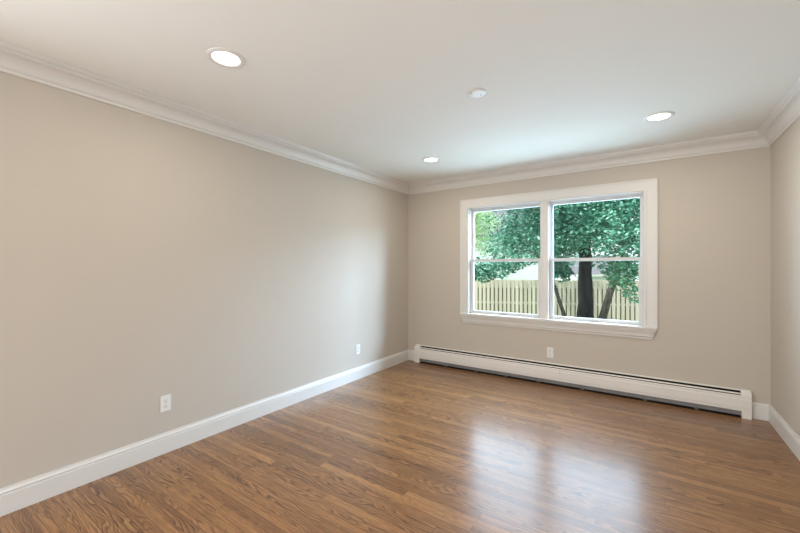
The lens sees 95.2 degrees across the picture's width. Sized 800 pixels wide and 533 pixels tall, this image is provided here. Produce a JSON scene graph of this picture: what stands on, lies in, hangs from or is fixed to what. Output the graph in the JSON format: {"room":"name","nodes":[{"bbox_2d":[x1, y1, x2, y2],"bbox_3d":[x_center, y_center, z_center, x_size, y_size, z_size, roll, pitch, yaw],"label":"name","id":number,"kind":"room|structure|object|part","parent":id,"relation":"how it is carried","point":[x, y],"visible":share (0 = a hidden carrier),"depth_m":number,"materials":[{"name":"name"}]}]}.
{"room":"empty room","nodes":[
{"label":"empty room","id":0,"kind":"room"},
{"bbox_2d":[0,72,407,488],"bbox_3d":[-1.960,0.074,2.300,0.150,2.480,7.150,0,0,34],"label":"wall","id":1,"kind":"structure","parent":0,"point":[144,259],"depth_m":2.55,"materials":[{"name":"beige paint"}]},
{"bbox_2d":[160,394,170,412],"bbox_3d":[-1.664,0.965,2.593,0.008,0.115,0.070,0,0,34],"label":"wall outlet","id":2,"kind":"object","parent":1,"relation":"attached to","point":[165,401],"visible":1,"depth_m":2.59,"materials":[{"name":"white plastic"}]},
{"bbox_2d":[0,350,408,516],"bbox_3d":[-1.849,1.243,2.315,0.017,0.142,7.000,0,0,34],"label":"baseboard","id":3,"kind":"structure","parent":1,"relation":"attached to","point":[14,497],"depth_m":2.55,"materials":[{"name":"white wood"}]},
{"bbox_2d":[0,40,409,194],"bbox_3d":[-1.815,-1.103,2.292,0.098,0.127,7.000,0,0,34],"label":"crown molding","id":4,"kind":"structure","parent":1,"relation":"attached to","point":[15,60],"depth_m":2.52,"materials":[{"name":"white wood"}]},
{"bbox_2d":[356,344,359,354],"bbox_3d":[-0.494,0.965,4.308,0.008,0.115,0.070,0,0,34],"label":"wall outlet","id":5,"kind":"object","parent":1,"relation":"attached to","point":[358,345],"visible":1,"depth_m":4.31,"materials":[{"name":"white plastic"}]},
{"bbox_2d":[0,0,799,183],"bbox_3d":[-0.313,-1.341,1.297,4.000,0.350,7.350,0,0,34],"label":"ceiling","id":6,"kind":"structure","parent":0,"point":[381,86],"depth_m":2.12,"materials":[{"name":"white paint"}]},
{"bbox_2d":[206,47,244,67],"bbox_3d":[-0.969,-1.162,2.031,0.198,0.008,0.198,0,0,34],"label":"recessed light","id":7,"kind":"object","parent":6,"relation":"in","point":[224,57],"visible":1,"depth_m":2.02,"materials":[{"name":"white plastic"}]},
{"bbox_2d":[422,157,439,162],"bbox_3d":[0.335,-1.162,3.941,0.198,0.008,0.198,0,0,34],"label":"recessed light","id":8,"kind":"object","parent":6,"relation":"in","point":[426,159],"visible":1,"depth_m":3.93,"materials":[{"name":"white"}]},
{"bbox_2d":[466,88,485,97],"bbox_3d":[0.508,-1.161,2.438,0.132,0.010,0.132,0,0,34],"label":"smoke detector","id":9,"kind":"object","parent":6,"relation":"attached to","point":[476,92],"visible":1,"depth_m":2.42,"materials":[{"name":"white plastic"}]},
{"bbox_2d":[644,111,674,121],"bbox_3d":[2.000,-1.162,2.819,0.198,0.008,0.198,0,0,34],"label":"recessed light","id":10,"kind":"object","parent":6,"relation":"in","point":[659,116],"visible":1,"depth_m":2.81,"materials":[{"name":"white"}]},
{"bbox_2d":[0,360,799,532],"bbox_3d":[-0.370,1.374,1.215,4.000,0.120,7.150,0,0,34],"label":"floor","id":11,"kind":"structure","parent":0,"point":[409,446],"depth_m":2.36,"materials":[{"name":"brown wood"}]},
{"bbox_2d":[414,344,751,419],"bbox_3d":[1.633,1.194,4.135,3.427,0.240,0.070,0,0,34],"label":"baseboard heater","id":12,"kind":"object","parent":11,"relation":"on","point":[735,402],"visible":1,"depth_m":3.79,"materials":[{"name":"white metal"}]},
{"bbox_3d":[1.005,1.186,4.532,1.827,0.136,0.008,0,0,34],"label":"panel","id":13,"kind":"part","parent":12,"relation":"part of","materials":[{"name":"white metal"}]},
{"bbox_3d":[1.631,1.106,4.120,3.305,0.012,0.009,0,0,34],"label":"damper blade","id":14,"kind":"part","parent":12,"relation":"part of","materials":[{"name":"white metal"}]},
{"bbox_3d":[1.649,1.193,4.147,3.325,0.234,0.031,0,0,34],"label":"panel","id":15,"kind":"part","parent":12,"relation":"part of","materials":[{"name":"white metal"}]},
{"bbox_3d":[2.379,1.186,3.595,1.496,0.136,0.008,0,0,34],"label":"panel","id":16,"kind":"part","parent":12,"relation":"part of","materials":[{"name":"white metal"}]},
{"bbox_2d":[408,146,770,403],"bbox_3d":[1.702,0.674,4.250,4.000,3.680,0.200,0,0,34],"label":"wall","id":17,"kind":"structure","parent":0,"point":[714,328],"depth_m":3.49,"materials":[{"name":"beige paint"}]},
{"bbox_2d":[408,350,413,360],"bbox_3d":[0.171,1.243,5.163,0.142,0.142,0.017,0,0,34],"label":"baseboard","id":18,"kind":"structure","parent":17,"relation":"attached to","point":[411,352],"depth_m":5.16,"materials":[{"name":"white wood"}]},
{"bbox_2d":[547,347,553,357],"bbox_3d":[1.698,0.962,4.127,0.070,0.115,0.008,0,0,34],"label":"wall outlet","id":19,"kind":"object","parent":17,"relation":"attached to","point":[550,351],"visible":1,"depth_m":4.12,"materials":[{"name":"white plastic"}]},
{"bbox_2d":[460,178,657,339],"bbox_3d":[1.691,-0.081,4.214,2.097,1.581,0.232,0,0,34],"label":"window","id":20,"kind":"structure","parent":17,"relation":"in","point":[646,190],"depth_m":4.11,"materials":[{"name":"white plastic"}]},
{"bbox_3d":[1.286,0.239,4.490,0.885,0.688,0.037,0,0,34],"label":"sash","id":21,"kind":"part","parent":20,"relation":"part of","materials":[{"name":"white plastic"}]},
{"bbox_3d":[1.312,-0.413,4.529,0.885,0.683,0.037,0,0,34],"label":"sash","id":22,"kind":"part","parent":20,"relation":"part of","materials":[{"name":"clear glass"}]},
{"bbox_3d":[1.646,-0.086,4.159,0.081,1.345,0.014,0,0,34],"label":"mullion casing","id":23,"kind":"part","parent":20,"relation":"part of","materials":[{"name":"white wood"}]},
{"bbox_3d":[2.091,0.239,3.941,0.897,0.688,0.037,0,0,34],"label":"sash","id":24,"kind":"part","parent":20,"relation":"part of","materials":[{"name":"white plastic"}]},
{"bbox_3d":[2.117,-0.413,3.980,0.897,0.683,0.037,0,0,34],"label":"sash","id":25,"kind":"part","parent":20,"relation":"part of","materials":[{"name":"clear glass"}]},
{"bbox_2d":[408,130,768,194],"bbox_3d":[1.618,-1.103,4.127,3.700,0.127,0.098,0,0,34],"label":"crown molding","id":26,"kind":"structure","parent":17,"relation":"attached to","point":[751,139],"depth_m":3.76,"materials":[{"name":"white wood"}]},
{"bbox_2d":[752,402,768,420],"bbox_3d":[3.119,1.243,3.152,0.120,0.142,0.017,0,0,34],"label":"baseboard","id":27,"kind":"structure","parent":17,"relation":"attached to","point":[760,411],"depth_m":3.15,"materials":[{"name":"white wood"}]},
{"bbox_2d":[771,117,799,436],"bbox_3d":[1.220,0.074,0.130,0.150,2.480,7.150,0,0,34],"label":"wall","id":28,"kind":"structure","parent":0,"point":[785,151],"depth_m":2.79,"materials":[{"name":"beige paint"}]},
{"bbox_2d":[758,77,799,145],"bbox_3d":[1.160,-1.103,0.262,0.098,0.127,7.000,0,0,34],"label":"crown molding","id":29,"kind":"structure","parent":28,"relation":"attached to","point":[787,111],"depth_m":2.67,"materials":[{"name":"white wood"}]},
{"bbox_2d":[768,404,799,460],"bbox_3d":[1.194,1.243,0.239,0.017,0.142,7.000,0,0,34],"label":"baseboard","id":30,"kind":"structure","parent":28,"relation":"attached to","point":[790,437],"depth_m":2.74,"materials":[{"name":"white wood"}]},
{"label":"outside","id":31,"kind":"structure","parent":0,"visible":0},
{"bbox_3d":[17.083,2.464,30.073,80.000,0.200,59.800,0,0,34],"label":"lawn","id":32,"kind":"structure","parent":31,"visible":0},
{"bbox_2d":[475,211,499,255],"bbox_3d":[3.867,-1.561,21.895,4.466,8.056,4.929,0,0,18],"label":"tree","id":33,"kind":"object","parent":32,"relation":"on","point":[481,228],"visible":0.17,"depth_m":22.07,"materials":[{"name":"green plant"}]},
{"bbox_2d":[474,208,539,279],"bbox_3d":[7.894,-1.561,32.671,10.800,7.850,8.000,0,0,0],"label":"house","id":34,"kind":"structure","parent":32,"relation":"on","point":[527,273],"depth_m":29.15,"materials":[{"name":"white"}]},
{"bbox_2d":[534,249,566,316],"bbox_3d":[4.222,0.746,10.212,1.040,3.465,1.349,0,0,34],"label":"sapling","id":35,"kind":"object","parent":32,"relation":"on","point":[563,313],"visible":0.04,"depth_m":10.47,"materials":[{"name":"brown plant"}]},
{"bbox_2d":[474,279,638,321],"bbox_3d":[6.906,1.478,14.710,19.168,1.972,0.173,0,0,12],"label":"fence","id":36,"kind":"object","parent":32,"relation":"on","point":[511,296],"visible":0.17,"depth_m":14.92,"materials":[{"name":"beige wood"}]},
{"bbox_3d":[6.814,0.684,14.683,19.000,0.320,0.042,0,0,12],"label":"rail","id":37,"kind":"part","parent":36,"relation":"part of","materials":[{"name":"beige wood"}]},
{"bbox_3d":[6.814,1.459,14.683,19.000,0.090,0.042,0,0,12],"label":"rail","id":38,"kind":"part","parent":36,"relation":"part of","materials":[{"name":"beige wood"}]},
{"bbox_2d":[474,198,639,317],"bbox_3d":[5.933,-1.109,10.036,8.704,7.153,9.097,0,0,34],"label":"shade tree","id":39,"kind":"object","parent":32,"relation":"on","point":[591,222],"visible":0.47,"depth_m":8.55,"materials":[{"name":"green plant"}]},
{"bbox_2d":[555,255,638,280],"bbox_3d":[13.619,0.744,26.242,4.200,3.240,5.100,0,0,0],"label":"garage","id":40,"kind":"structure","parent":32,"relation":"on","point":[596,275],"depth_m":24.46,"materials":[{"name":"white"}]},
{"bbox_2d":[590,235,639,318],"bbox_3d":[5.681,0.594,8.931,1.840,3.775,3.604,0,0,18],"label":"young tree","id":41,"kind":"object","parent":32,"relation":"on","point":[616,268],"visible":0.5,"depth_m":8.44,"materials":[{"name":"green plant"}]}
]}

